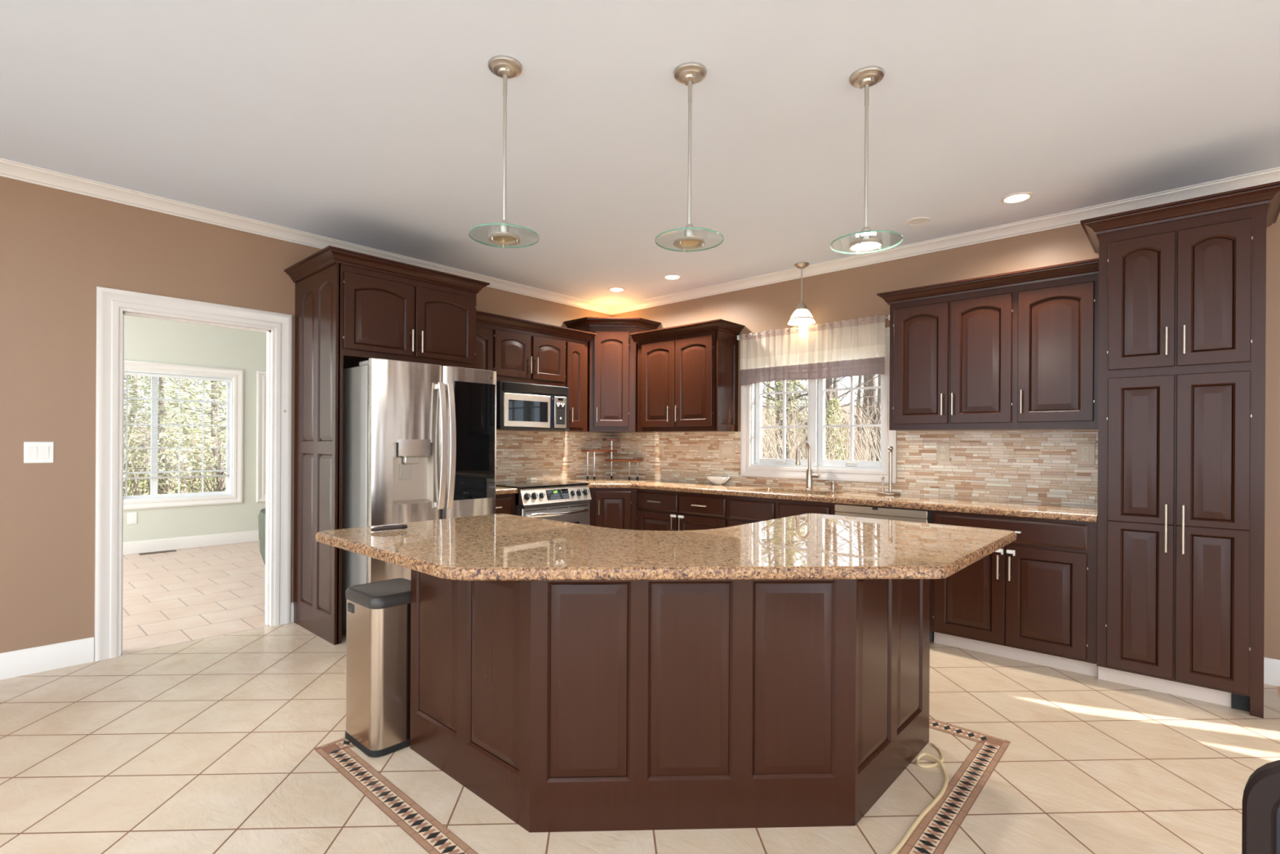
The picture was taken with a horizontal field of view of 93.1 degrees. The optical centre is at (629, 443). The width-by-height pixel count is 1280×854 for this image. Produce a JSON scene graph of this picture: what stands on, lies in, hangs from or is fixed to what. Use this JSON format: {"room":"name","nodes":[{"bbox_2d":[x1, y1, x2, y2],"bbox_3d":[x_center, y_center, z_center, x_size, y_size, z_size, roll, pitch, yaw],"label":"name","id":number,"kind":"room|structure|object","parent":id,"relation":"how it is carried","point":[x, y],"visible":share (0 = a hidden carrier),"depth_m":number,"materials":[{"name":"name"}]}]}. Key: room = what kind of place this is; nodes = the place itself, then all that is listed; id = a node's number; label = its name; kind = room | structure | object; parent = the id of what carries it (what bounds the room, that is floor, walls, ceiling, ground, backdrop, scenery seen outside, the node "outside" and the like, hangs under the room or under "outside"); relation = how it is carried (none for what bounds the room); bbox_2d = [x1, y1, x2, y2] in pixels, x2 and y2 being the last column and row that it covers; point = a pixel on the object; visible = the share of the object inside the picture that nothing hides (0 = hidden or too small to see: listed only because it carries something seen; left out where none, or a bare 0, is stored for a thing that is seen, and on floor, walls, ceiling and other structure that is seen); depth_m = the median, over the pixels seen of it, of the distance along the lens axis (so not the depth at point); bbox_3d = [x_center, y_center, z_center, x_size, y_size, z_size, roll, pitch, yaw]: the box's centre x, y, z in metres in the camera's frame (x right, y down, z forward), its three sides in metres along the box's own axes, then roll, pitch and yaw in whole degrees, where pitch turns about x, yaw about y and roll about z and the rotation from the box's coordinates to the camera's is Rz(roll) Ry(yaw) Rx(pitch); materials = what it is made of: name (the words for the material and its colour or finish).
{"room":"kitchen","nodes":[
{"label":"kitchen","id":0,"kind":"room"},
{"bbox_2d":[123,315,266,542],"bbox_3d":[-5.690,-0.132,7.011,0.150,2.785,7.000,0,0,43],"label":"wall","id":1,"kind":"structure","parent":0,"point":[148,340],"depth_m":7.44,"materials":[{"name":"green paint"}]},
{"bbox_2d":[127,511,137,524],"bbox_3d":[-5.676,0.856,6.915,0.009,0.134,0.085,0,0,43],"label":"electrical outlet","id":2,"kind":"object","parent":1,"relation":"attached to","point":[131,517],"visible":1,"depth_m":6.91,"materials":[{"name":"white plastic"}]},
{"bbox_2d":[123,360,243,510],"bbox_3d":[-5.433,-0.088,7.274,0.172,1.694,1.339,0,0,43],"label":"window","id":3,"kind":"structure","parent":1,"relation":"in","point":[233,493],"depth_m":7.40,"materials":[{"name":"white paint"}]},
{"bbox_2d":[123,375,151,496],"bbox_3d":[-5.714,-0.090,7.016,0.014,1.390,0.275,0,0,43],"label":"grille","id":4,"kind":"object","parent":3,"relation":"attached to","point":[126,385],"depth_m":6.95,"materials":[{"name":"white plastic"}]},
{"bbox_2d":[123,371,231,479],"bbox_3d":[-5.418,-0.198,7.257,0.047,1.227,1.090,0,0,43],"label":"window blind","id":5,"kind":"object","parent":3,"relation":"attached to","point":[126,373],"visible":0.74,"depth_m":7.25,"materials":[{"name":"white plastic"}]},
{"bbox_2d":[157,378,226,493],"bbox_3d":[-5.343,-0.088,7.418,0.014,1.390,0.700,0,0,43],"label":"grille","id":6,"kind":"object","parent":3,"relation":"attached to","point":[179,471],"depth_m":7.47,"materials":[{"name":"white plastic"}]},
{"bbox_2d":[123,529,259,554],"bbox_3d":[-5.636,1.191,6.955,0.016,0.140,7.000,0,0,43],"label":"baseboard","id":7,"kind":"structure","parent":1,"relation":"attached to","point":[184,542],"depth_m":7.30,"materials":[{"name":"white paint"}]},
{"bbox_2d":[256,370,266,502],"bbox_3d":[-4.464,-0.083,8.325,0.172,1.694,1.209,0,0,43],"label":"window","id":8,"kind":"structure","parent":1,"relation":"in","point":[261,375],"depth_m":7.86,"materials":[{"name":"white paint"}]},
{"bbox_2d":[0,176,611,660],"bbox_3d":[-2.776,-0.116,3.984,0.060,2.785,7.500,0,0,43],"label":"wall","id":9,"kind":"structure","parent":0,"point":[57,246],"depth_m":3.47,"materials":[{"name":"beige paint"}]},
{"bbox_2d":[23,441,53,462],"bbox_3d":[-3.289,0.052,3.374,0.013,0.118,0.120,0,0,43],"label":"light switch","id":10,"kind":"object","parent":9,"relation":"attached to","point":[33,451],"visible":1,"depth_m":3.38,"materials":[{"name":"white plastic"}]},
{"bbox_2d":[0,636,93,679],"bbox_3d":[-4.216,1.198,2.374,0.016,0.140,3.190,0,0,43],"label":"baseboard","id":11,"kind":"structure","parent":9,"relation":"attached to","point":[21,662],"depth_m":3.39,"materials":[{"name":"white paint"}]},
{"bbox_2d":[94,286,292,661],"bbox_3d":[-2.812,0.181,3.972,0.157,2.190,1.049,0,0,43],"label":"door frame","id":12,"kind":"structure","parent":9,"relation":"in","point":[112,304],"depth_m":3.72,"materials":[{"name":"white paint"}]},
{"bbox_2d":[290,602,293,622],"bbox_3d":[-2.413,1.208,4.329,0.016,0.140,0.019,0,0,43],"label":"baseboard","id":13,"kind":"structure","parent":9,"relation":"attached to","point":[291,603],"depth_m":4.33,"materials":[{"name":"white paint"}]},
{"bbox_2d":[0,158,611,315],"bbox_3d":[-2.720,-1.471,3.939,0.072,0.075,7.500,0,0,43],"label":"trim","id":14,"kind":"structure","parent":9,"relation":"attached to","point":[10,169],"depth_m":4.00,"materials":[{"name":"white paint"}]},
{"bbox_2d":[475,310,597,431],"bbox_3d":[-1.014,-0.604,5.553,0.398,0.970,1.600,0,0,43],"label":"upper cabinet","id":15,"kind":"object","parent":9,"relation":"attached to","point":[519,350],"visible":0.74,"depth_m":5.51,"materials":[{"name":"brown wood"}]},
{"bbox_2d":[496,381,568,431],"bbox_3d":[-0.978,-0.327,5.588,0.406,0.410,0.781,0,0,43],"label":"microwave","id":16,"kind":"object","parent":15,"relation":"attached to","point":[519,406],"visible":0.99,"depth_m":5.41,"materials":[{"name":"silver metal"}]},
{"bbox_2d":[496,431,610,481],"bbox_3d":[-0.958,0.130,5.908,0.006,0.484,2.204,0,0,43],"label":"backsplash","id":17,"kind":"structure","parent":9,"relation":"attached to","point":[521,455],"depth_m":6.06,"materials":[{"name":"tile"}]},
{"bbox_2d":[564,442,571,455],"bbox_3d":[-0.637,0.063,6.245,0.008,0.135,0.085,0,0,43],"label":"electrical outlet","id":18,"kind":"object","parent":17,"relation":"attached to","point":[567,445],"visible":1,"depth_m":6.24,"materials":[{"name":"beige plastic"}]},
{"bbox_2d":[0,0,1279,306],"bbox_3d":[0.596,-1.550,0.882,9.210,0.120,7.800,0,0,43],"label":"ceiling","id":19,"kind":"structure","parent":0,"point":[375,124],"depth_m":2.76,"materials":[{"name":"paint"}]},
{"bbox_2d":[468,55,539,248],"bbox_3d":[-0.497,-1.143,2.404,0.275,0.705,0.275,0,0,43],"label":"pendant lamp","id":20,"kind":"object","parent":19,"relation":"hanging from","point":[505,67],"visible":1,"depth_m":2.40,"materials":[{"name":"silver metal"}]},
{"bbox_2d":[608,287,625,292],"bbox_3d":[-0.128,-1.491,5.895,0.164,0.006,0.164,0,0,43],"label":"recessed light","id":21,"kind":"object","parent":19,"relation":"in","point":[612,289],"visible":1,"depth_m":5.89,"materials":[{"name":"beige"}]},
{"bbox_2d":[662,274,681,279],"bbox_3d":[0.379,-1.488,5.442,0.164,0.006,0.164,0,0,43],"label":"recessed light","id":22,"kind":"object","parent":19,"relation":"in","point":[670,277],"visible":1,"depth_m":5.44,"materials":[{"name":"beige"}]},
{"bbox_2d":[654,62,724,251],"bbox_3d":[0.240,-1.139,2.439,0.275,0.705,0.275,0,0,43],"label":"pendant lamp","id":23,"kind":"object","parent":19,"relation":"hanging from","point":[689,73],"visible":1,"depth_m":2.43,"materials":[{"name":"silver metal"}]},
{"bbox_2d":[787,262,815,325],"bbox_3d":[1.425,-1.240,5.033,0.224,0.490,0.224,0,0,43],"label":"pendant lamp","id":24,"kind":"object","parent":19,"relation":"hanging from","point":[801,316],"visible":1,"depth_m":5.00,"materials":[{"name":"glass"}]},
{"bbox_2d":[830,66,902,253],"bbox_3d":[0.958,-1.135,2.458,0.275,0.705,0.275,0,0,43],"label":"pendant lamp","id":25,"kind":"object","parent":19,"relation":"hanging from","point":[864,77],"visible":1,"depth_m":2.45,"materials":[{"name":"silver metal"}]},
{"bbox_2d":[906,217,929,225],"bbox_3d":[1.921,-1.479,4.046,0.144,0.007,0.144,0,0,43],"label":"ceiling speaker","id":26,"kind":"object","parent":19,"relation":"attached to","point":[917,220],"visible":1,"depth_m":4.04,"materials":[{"name":"white paint"}]},
{"bbox_2d":[908,218,927,224],"bbox_3d":[1.921,-1.479,4.046,0.120,0.001,0.120,0,0,43],"label":"grille","id":27,"kind":"object","parent":26,"relation":"attached to","point":[912,221],"depth_m":4.05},
{"bbox_2d":[1000,191,1032,203],"bbox_3d":[2.333,-1.478,3.660,0.164,0.006,0.164,0,0,43],"label":"recessed light","id":28,"kind":"object","parent":19,"relation":"in","point":[1018,197],"visible":1,"depth_m":3.66,"materials":[{"name":"white paint"}]},
{"bbox_2d":[0,541,1279,853],"bbox_3d":[-0.979,1.335,2.320,13.150,0.102,7.500,0,0,43],"label":"floor","id":29,"kind":"structure","parent":0,"point":[207,745],"depth_m":2.44,"materials":[{"name":"tile"}]},
{"bbox_2d":[138,549,176,555],"bbox_3d":[-5.453,1.258,7.003,0.100,0.008,0.340,0,0,43],"label":"floor vent","id":30,"kind":"object","parent":29,"relation":"in","point":[172,550],"visible":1,"depth_m":6.98,"materials":[{"name":"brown metal"}]},
{"bbox_2d":[257,507,265,565],"bbox_3d":[-3.023,0.938,5.770,0.878,0.675,0.878,0,0,43],"label":"armchair","id":31,"kind":"object","parent":29,"relation":"on","point":[261,517],"visible":0.05,"depth_m":5.45,"materials":[{"name":"green fabric"}]},
{"bbox_2d":[345,577,410,757],"bbox_3d":[-1.058,0.958,2.662,0.308,0.656,0.284,0,0,43],"label":"trash can","id":32,"kind":"object","parent":29,"relation":"on","point":[378,617],"visible":0.77,"depth_m":2.53,"materials":[{"name":"silver metal"}]},
{"bbox_2d":[284,245,489,644],"bbox_3d":[-1.762,0.030,4.448,0.796,2.503,1.174,0,0,43],"label":"tall cabinet","id":33,"kind":"object","parent":29,"relation":"on","point":[351,308],"visible":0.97,"depth_m":4.09,"materials":[{"name":"brown wood"}]},
{"bbox_2d":[342,357,496,635],"bbox_3d":[-1.594,0.377,4.367,1.001,1.811,0.920,0,0,43],"label":"refrigerator","id":34,"kind":"object","parent":29,"relation":"on","point":[420,439],"visible":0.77,"depth_m":3.98,"materials":[{"name":"silver metal"}]},
{"bbox_2d":[495,493,515,515],"bbox_3d":[-1.313,0.849,5.047,0.656,0.872,0.462,0,0,43],"label":"base cabinet","id":35,"kind":"object","parent":29,"relation":"on","point":[504,503],"visible":0.09,"depth_m":4.95,"materials":[{"name":"brown wood"}]},
{"bbox_2d":[495,486,518,494],"bbox_3d":[-1.314,0.391,5.050,0.636,0.040,0.462,0,0,43],"label":"countertop","id":36,"kind":"structure","parent":35,"relation":"on","point":[499,490],"depth_m":4.94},
{"bbox_2d":[495,479,591,524],"bbox_3d":[-0.854,0.814,5.471,0.740,0.906,0.784,0,0,43],"label":"range","id":37,"kind":"object","parent":29,"relation":"on","point":[566,501],"visible":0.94,"depth_m":5.27,"materials":[{"name":"grey metal"}]},
{"bbox_2d":[495,479,589,488],"bbox_3d":[-0.878,0.367,5.496,0.667,0.012,0.784,0,0,43],"label":"cooktop","id":38,"kind":"object","parent":37,"relation":"in","point":[543,483],"depth_m":5.40,"materials":[{"name":"black glass"}]},
{"bbox_2d":[589,488,637,529],"bbox_3d":[-0.197,0.855,6.051,0.932,0.872,0.953,0,0,43],"label":"base cabinet","id":39,"kind":"object","parent":29,"relation":"on","point":[610,508],"visible":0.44,"depth_m":5.62,"materials":[{"name":"brown wood"}]},
{"bbox_2d":[555,477,1097,522],"bbox_3d":[1.057,0.404,4.892,4.337,0.040,0.952,0,0,43],"label":"countertop","id":40,"kind":"structure","parent":39,"relation":"on","point":[996,507],"depth_m":4.30,"materials":[{"name":"stone"}]},
{"bbox_2d":[581,439,642,479],"bbox_3d":[-0.188,0.166,6.364,0.480,0.421,0.450,0,0,43],"label":"corner shelf","id":41,"kind":"object","parent":40,"relation":"on","point":[611,460],"visible":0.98,"depth_m":6.34,"materials":[{"name":"brown wood"}]},
{"bbox_2d":[705,475,729,484],"bbox_3d":[0.814,0.346,5.622,0.228,0.072,0.228,0,0,43],"label":"bowl","id":42,"kind":"object","parent":40,"relation":"on","point":[717,480],"visible":1,"depth_m":5.56,"materials":[{"name":"ceramic"}]},
{"bbox_2d":[795,440,820,489],"bbox_3d":[1.459,0.182,5.011,0.207,0.408,0.102,0,0,-3],"label":"kitchen faucet","id":43,"kind":"object","parent":40,"relation":"on","point":[810,475],"visible":1,"depth_m":5.01,"materials":[{"name":"silver metal"}]},
{"bbox_2d":[824,480,835,491],"bbox_3d":[1.615,0.345,4.889,0.092,0.083,0.041,0,0,-14],"label":"soap dispenser","id":44,"kind":"object","parent":40,"relation":"on","point":[833,482],"visible":1,"depth_m":4.88,"materials":[{"name":"silver metal"}]},
{"bbox_2d":[876,446,901,495],"bbox_3d":[1.954,0.206,4.579,0.168,0.366,0.168,0,0,43],"label":"paper towel holder","id":45,"kind":"object","parent":40,"relation":"on","point":[890,492],"visible":1,"depth_m":4.56,"materials":[{"name":"silver metal"}]},
{"bbox_2d":[409,568,929,832],"bbox_3d":[0.192,0.856,2.522,2.231,0.874,0.988,0,0,-2],"label":"kitchen island","id":46,"kind":"object","parent":29,"relation":"on","point":[628,704],"visible":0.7,"depth_m":2.04,"materials":[{"name":"brown wood"}]},
{"bbox_2d":[315,513,1016,580],"bbox_3d":[0.191,0.399,2.612,2.155,0.040,2.170,0,0,43],"label":"island countertop","id":47,"kind":"structure","parent":46,"relation":"on","point":[497,546],"depth_m":2.18,"materials":[{"name":"stone"}]},
{"bbox_2d":[370,524,407,531],"bbox_3d":[-1.022,0.357,2.575,0.146,0.025,0.022,0,0,-34],"label":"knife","id":48,"kind":"object","parent":47,"relation":"on","point":[389,526],"visible":1,"depth_m":2.57,"materials":[{"name":"black plastic"}]},
{"bbox_2d":[636,488,728,530],"bbox_3d":[0.617,0.859,5.504,1.000,0.872,0.654,0,0,43],"label":"base cabinet","id":49,"kind":"object","parent":29,"relation":"on","point":[657,509],"visible":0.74,"depth_m":5.28,"materials":[{"name":"brown wood"}]},
{"bbox_2d":[728,495,835,526],"bbox_3d":[1.319,0.863,4.856,0.905,0.872,0.654,0,0,43],"label":"base cabinet","id":50,"kind":"object","parent":29,"relation":"on","point":[741,509],"visible":0.21,"depth_m":4.71,"materials":[{"name":"brown wood"}]},
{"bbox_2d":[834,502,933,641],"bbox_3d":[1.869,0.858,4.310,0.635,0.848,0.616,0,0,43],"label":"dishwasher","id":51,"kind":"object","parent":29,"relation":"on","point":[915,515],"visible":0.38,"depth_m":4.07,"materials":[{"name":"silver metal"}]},
{"bbox_2d":[888,742,948,853],"bbox_3d":[0.990,1.286,2.133,0.142,0.026,1.147,0,0,38],"label":"tubing","id":52,"kind":"object","parent":29,"relation":"on","point":[924,812],"visible":1,"depth_m":2.24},
{"bbox_2d":[930,510,1097,676],"bbox_3d":[2.439,0.869,3.824,0.851,0.872,0.654,0,0,43],"label":"base cabinet","id":53,"kind":"object","parent":29,"relation":"on","point":[1033,599],"visible":0.84,"depth_m":3.55,"materials":[{"name":"brown wood"}]},
{"bbox_2d":[1080,181,1279,718],"bbox_3d":[2.974,0.048,3.300,0.782,2.520,0.701,0,0,43],"label":"pantry cabinet","id":54,"kind":"object","parent":29,"relation":"on","point":[1182,284],"visible":1,"depth_m":3.06,"materials":[{"name":"brown wood"}]},
{"bbox_2d":[1241,760,1279,853],"bbox_3d":[1.173,0.864,0.836,0.476,0.868,0.430,0,0,-40],"label":"dining chair","id":55,"kind":"object","parent":29,"relation":"on","point":[1260,823],"visible":1,"depth_m":0.83,"materials":[{"name":"brown wood"}]},
{"bbox_2d":[611,212,1279,659],"bbox_3d":[3.147,-0.084,3.725,9.000,2.785,0.150,0,0,43],"label":"wall","id":56,"kind":"structure","parent":0,"point":[846,295],"depth_m":4.42,"materials":[{"name":"beige paint"}]},
{"bbox_2d":[563,316,661,432],"bbox_3d":[-0.183,-0.678,6.221,0.715,1.127,0.700,0,0,43],"label":"upper cabinet","id":57,"kind":"object","parent":56,"relation":"attached to","point":[612,353],"visible":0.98,"depth_m":6.04,"materials":[{"name":"brown wood"}]},
{"bbox_2d":[630,319,744,432],"bbox_3d":[0.523,-0.595,5.775,1.068,0.970,0.398,0,0,43],"label":"upper cabinet","id":58,"kind":"object","parent":56,"relation":"attached to","point":[687,374],"visible":1,"depth_m":5.57,"materials":[{"name":"brown wood"}]},
{"bbox_2d":[737,314,889,340],"bbox_3d":[1.502,-0.955,5.079,1.358,0.040,0.094,0,0,43],"label":"curtain rod","id":59,"kind":"object","parent":56,"relation":"attached to","point":[888,317],"visible":0.44,"depth_m":5.00,"materials":[{"name":"beige metal"}]},
{"bbox_2d":[739,315,884,385],"bbox_3d":[1.467,-0.748,5.049,1.285,0.466,0.043,0,0,43],"label":"valance","id":60,"kind":"object","parent":59,"relation":"hanging from","point":[846,348],"visible":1,"depth_m":5.00,"materials":[{"name":"fabric"}]},
{"bbox_2d":[740,327,897,483],"bbox_3d":[1.579,-0.295,5.157,1.382,1.200,0.172,0,0,43],"label":"window","id":61,"kind":"structure","parent":56,"relation":"in","point":[752,463],"depth_m":5.12,"materials":[{"name":"white paint"}]},
{"bbox_2d":[760,380,808,458],"bbox_3d":[1.364,-0.296,5.359,0.464,0.870,0.023,0,0,43],"label":"grille","id":62,"kind":"object","parent":61,"relation":"attached to","point":[784,431],"depth_m":5.35,"materials":[{"name":"white plastic"}]},
{"bbox_2d":[823,376,880,460],"bbox_3d":[1.811,-0.293,4.947,0.473,0.870,0.023,0,0,43],"label":"grille","id":63,"kind":"object","parent":61,"relation":"attached to","point":[851,425],"depth_m":4.94,"materials":[{"name":"white plastic"}]},
{"bbox_2d":[610,431,1097,506],"bbox_3d":[1.384,0.143,5.244,4.337,0.484,0.006,0,0,43],"label":"backsplash","id":64,"kind":"structure","parent":56,"relation":"attached to","point":[1028,466],"depth_m":4.39,"materials":[{"name":"tile"}]},
{"bbox_2d":[636,442,642,455],"bbox_3d":[0.100,0.064,6.418,0.085,0.140,0.008,0,0,43],"label":"electrical outlet","id":65,"kind":"object","parent":64,"relation":"attached to","point":[639,445],"visible":1,"depth_m":6.41,"materials":[{"name":"beige plastic"}]},
{"bbox_2d":[699,443,707,457],"bbox_3d":[0.712,0.070,5.854,0.090,0.135,0.008,0,0,43],"label":"wall switch","id":66,"kind":"object","parent":64,"relation":"attached to","point":[704,446],"visible":1,"depth_m":5.85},
{"bbox_2d":[719,443,735,457],"bbox_3d":[0.907,0.070,5.675,0.180,0.130,0.007,0,0,43],"label":"wall switch","id":67,"kind":"object","parent":64,"relation":"attached to","point":[726,450],"visible":1,"depth_m":5.67,"materials":[{"name":"plastic"}]},
{"bbox_2d":[936,443,950,462],"bbox_3d":[2.277,0.069,4.411,0.088,0.140,0.008,0,0,43],"label":"electrical outlet","id":68,"kind":"object","parent":64,"relation":"attached to","point":[943,450],"visible":1,"depth_m":4.41,"materials":[{"name":"beige plastic"}]},
{"bbox_2d":[1076,443,1095,464],"bbox_3d":[2.890,0.068,3.846,0.095,0.135,0.008,0,0,43],"label":"electrical outlet","id":69,"kind":"object","parent":64,"relation":"attached to","point":[1086,452],"visible":1,"depth_m":3.84,"materials":[{"name":"beige plastic"}]},
{"bbox_2d":[1082,446,1088,452],"bbox_3d":[2.889,0.041,3.844,0.034,0.038,0.003,0,0,43],"label":"receptacle","id":70,"kind":"object","parent":69,"relation":"attached to","point":[1085,449],"depth_m":3.84,"materials":[{"name":"beige plastic"}]},
{"bbox_2d":[1082,454,1088,461],"bbox_3d":[2.888,0.095,3.844,0.034,0.038,0.003,0,0,43],"label":"receptacle","id":71,"kind":"object","parent":69,"relation":"attached to","point":[1085,457],"depth_m":3.84,"materials":[{"name":"beige plastic"}]},
{"bbox_2d":[611,166,1279,315],"bbox_3d":[3.079,-1.439,3.643,9.000,0.075,0.072,0,0,43],"label":"trim","id":72,"kind":"structure","parent":56,"relation":"attached to","point":[1073,217],"depth_m":4.24,"materials":[{"name":"white paint"}]},
{"bbox_2d":[876,257,1098,431],"bbox_3d":[2.377,-0.580,4.065,1.285,0.980,0.398,0,0,43],"label":"upper cabinet","id":73,"kind":"object","parent":56,"relation":"attached to","point":[1016,350],"visible":0.97,"depth_m":3.89,"materials":[{"name":"brown wood"}]},
{"bbox_2d":[496,429,1097,433],"bbox_3d":[0.638,-0.100,4.438,4.343,0.020,2.204,0,0,43],"label":"trim","id":74,"kind":"structure","parent":73,"relation":"attached to","point":[1036,429],"depth_m":4.37,"materials":[{"name":"wood"}]},
{"bbox_2d":[1263,657,1279,686],"bbox_3d":[4.107,1.244,2.720,1.815,0.140,0.016,0,0,43],"label":"baseboard","id":75,"kind":"structure","parent":56,"relation":"attached to","point":[1271,666],"depth_m":3.29,"materials":[{"name":"white paint"}]},
{"label":"outside","id":76,"kind":"structure","parent":0,"visible":0},
{"bbox_2d":[124,405,869,493],"bbox_3d":[7.981,-1.006,22.975,110.000,6.483,85.000,0,0,43],"label":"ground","id":77,"kind":"structure","parent":76,"point":[846,406],"depth_m":29.50,"materials":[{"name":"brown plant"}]},
{"bbox_2d":[123,410,163,495],"bbox_3d":[-9.329,0.320,10.880,1.800,3.084,1.895,0,0,38],"label":"tree","id":78,"kind":"object","parent":77,"relation":"on","point":[130,481],"visible":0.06,"depth_m":11.06,"materials":[{"name":"green plant"}]},
{"bbox_2d":[123,375,201,492],"bbox_3d":[-10.334,-1.771,12.711,3.328,6.982,3.037,0,0,12],"label":"tree","id":79,"kind":"object","parent":77,"relation":"on","point":[132,405],"visible":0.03,"depth_m":12.94,"materials":[{"name":"green plant"}]},
{"bbox_2d":[124,375,215,489],"bbox_3d":[-11.508,-0.915,15.041,3.059,5.210,2.834,0,0,-33],"label":"tree","id":80,"kind":"object","parent":77,"relation":"on","point":[124,375],"visible":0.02,"depth_m":14.80,"materials":[{"name":"green plant"}]},
{"bbox_2d":[123,375,226,495],"bbox_3d":[-9.300,-0.739,12.256,2.959,4.982,2.627,0,0,-15],"label":"tree","id":81,"kind":"object","parent":77,"relation":"on","point":[160,378],"visible":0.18,"depth_m":12.09,"materials":[{"name":"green plant"}]},
{"bbox_2d":[124,377,226,495],"bbox_3d":[-7.426,-0.413,10.796,2.615,4.654,2.851,0,0,43],"label":"tree","id":82,"kind":"object","parent":77,"relation":"on","point":[215,456],"visible":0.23,"depth_m":10.54,"materials":[{"name":"green plant"}]},
{"bbox_2d":[146,379,226,489],"bbox_3d":[-9.740,-1.292,14.795,3.217,6.010,3.223,0,0,21],"label":"tree","id":83,"kind":"object","parent":77,"relation":"on","point":[196,380],"visible":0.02,"depth_m":14.29,"materials":[{"name":"green plant"}]},
{"bbox_2d":[123,384,880,495],"bbox_3d":[1.481,-0.931,25.416,29.934,6.056,39.393,0,0,43],"label":"trees","id":84,"kind":"object","parent":77,"relation":"on","point":[770,440],"visible":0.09,"depth_m":12.42,"materials":[{"name":"plant"}]},
{"bbox_2d":[762,381,795,434],"bbox_3d":[5.336,-2.817,25.370,3.162,6.491,3.063,0,0,-21],"label":"tree","id":85,"kind":"object","parent":77,"relation":"on","point":[768,381],"visible":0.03,"depth_m":25.40,"materials":[{"name":"green plant"}]},
{"bbox_2d":[762,380,804,439],"bbox_3d":[7.204,-3.638,27.210,3.983,7.850,4.304,0,0,43],"label":"tree","id":86,"kind":"object","parent":77,"relation":"on","point":[800,380],"visible":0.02,"depth_m":26.84,"materials":[{"name":"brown plant"}]},
{"bbox_2d":[762,380,807,458],"bbox_3d":[4.669,-3.208,19.357,4.627,8.578,3.840,0,0,43],"label":"tree","id":87,"kind":"object","parent":77,"relation":"on","point":[778,381],"visible":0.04,"depth_m":19.62,"materials":[{"name":"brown plant"}]},
{"bbox_2d":[765,385,808,446],"bbox_3d":[7.649,-3.812,28.695,4.174,8.068,4.059,0,0,43],"label":"tree","id":88,"kind":"object","parent":77,"relation":"on","point":[807,385],"visible":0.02,"depth_m":28.31,"materials":[{"name":"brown plant"}]},
{"bbox_2d":[763,379,826,459],"bbox_3d":[4.716,-1.027,17.822,2.571,4.409,2.412,0,0,16],"label":"tree","id":89,"kind":"object","parent":77,"relation":"on","point":[780,388],"visible":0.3,"depth_m":17.74,"materials":[{"name":"green plant"}]},
{"bbox_2d":[762,377,844,458],"bbox_3d":[4.654,-3.693,18.032,5.402,9.733,4.789,0,0,43],"label":"tree","id":90,"kind":"object","parent":77,"relation":"on","point":[789,381],"visible":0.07,"depth_m":17.98,"materials":[{"name":"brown plant"}]},
{"bbox_2d":[770,386,841,458],"bbox_3d":[6.118,-3.008,19.994,3.685,8.019,3.979,0,0,2],"label":"tree","id":91,"kind":"object","parent":77,"relation":"on","point":[771,386],"visible":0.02,"depth_m":20.10,"materials":[{"name":"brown plant"}]},
{"bbox_2d":[762,374,875,438],"bbox_3d":[4.820,-3.249,16.916,3.589,8.939,5.232,0,0,-14],"label":"tree","id":92,"kind":"object","parent":77,"relation":"on","point":[868,375],"visible":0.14,"depth_m":16.56,"materials":[{"name":"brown plant"}]},
{"bbox_2d":[789,379,849,447],"bbox_3d":[6.747,-1.761,22.265,3.027,5.045,2.877,0,0,-16],"label":"tree","id":93,"kind":"object","parent":77,"relation":"on","point":[803,380],"visible":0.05,"depth_m":22.25,"materials":[{"name":"green plant"}]},
{"bbox_2d":[764,374,878,454],"bbox_3d":[5.521,-4.560,17.503,6.545,11.365,4.635,0,0,15],"label":"tree","id":94,"kind":"object","parent":77,"relation":"on","point":[828,382],"visible":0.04,"depth_m":18.07,"materials":[{"name":"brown plant"}]},
{"bbox_2d":[779,375,875,460],"bbox_3d":[6.347,-3.424,16.888,3.761,9.140,4.637,0,0,3],"label":"tree","id":95,"kind":"object","parent":77,"relation":"on","point":[859,393],"visible":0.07,"depth_m":16.93,"materials":[{"name":"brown plant"}]},
{"bbox_2d":[798,376,857,398],"bbox_3d":[11.606,-4.700,32.576,3.747,8.558,4.133,0,0,43],"label":"tree","id":96,"kind":"object","parent":77,"relation":"on","point":[835,383],"visible":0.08,"depth_m":32.65,"materials":[{"name":"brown plant"}]},
{"bbox_2d":[825,397,855,460],"bbox_3d":[4.723,0.068,14.360,1.464,2.604,1.448,0,0,43],"label":"tree","id":97,"kind":"object","parent":77,"relation":"on","point":[828,416],"visible":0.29,"depth_m":14.25,"materials":[{"name":"green plant"}]},
{"bbox_2d":[838,374,880,461],"bbox_3d":[5.782,-2.532,14.981,3.542,7.708,4.216,0,0,-21],"label":"tree","id":98,"kind":"object","parent":77,"relation":"on","point":[878,399],"visible":0.02,"depth_m":14.59,"materials":[{"name":"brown plant"}]},
{"bbox_2d":[842,402,876,422],"bbox_3d":[7.653,-2.401,15.916,4.126,7.080,4.017,0,0,43],"label":"tree","id":99,"kind":"object","parent":77,"relation":"on","point":[863,402],"visible":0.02,"depth_m":16.43,"materials":[{"name":"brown plant"}]},
{"bbox_2d":[855,374,877,461],"bbox_3d":[7.712,-4.294,19.488,5.329,10.639,5.717,0,0,43],"label":"tree","id":100,"kind":"object","parent":77,"relation":"on","point":[873,383],"visible":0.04,"depth_m":18.81,"materials":[{"name":"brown plant"}]},
{"bbox_2d":[859,375,877,447],"bbox_3d":[9.885,-3.747,24.747,3.749,8.040,4.787,0,0,43],"label":"tree","id":101,"kind":"object","parent":77,"relation":"on","point":[865,391],"visible":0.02,"depth_m":24.75,"materials":[{"name":"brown plant"}]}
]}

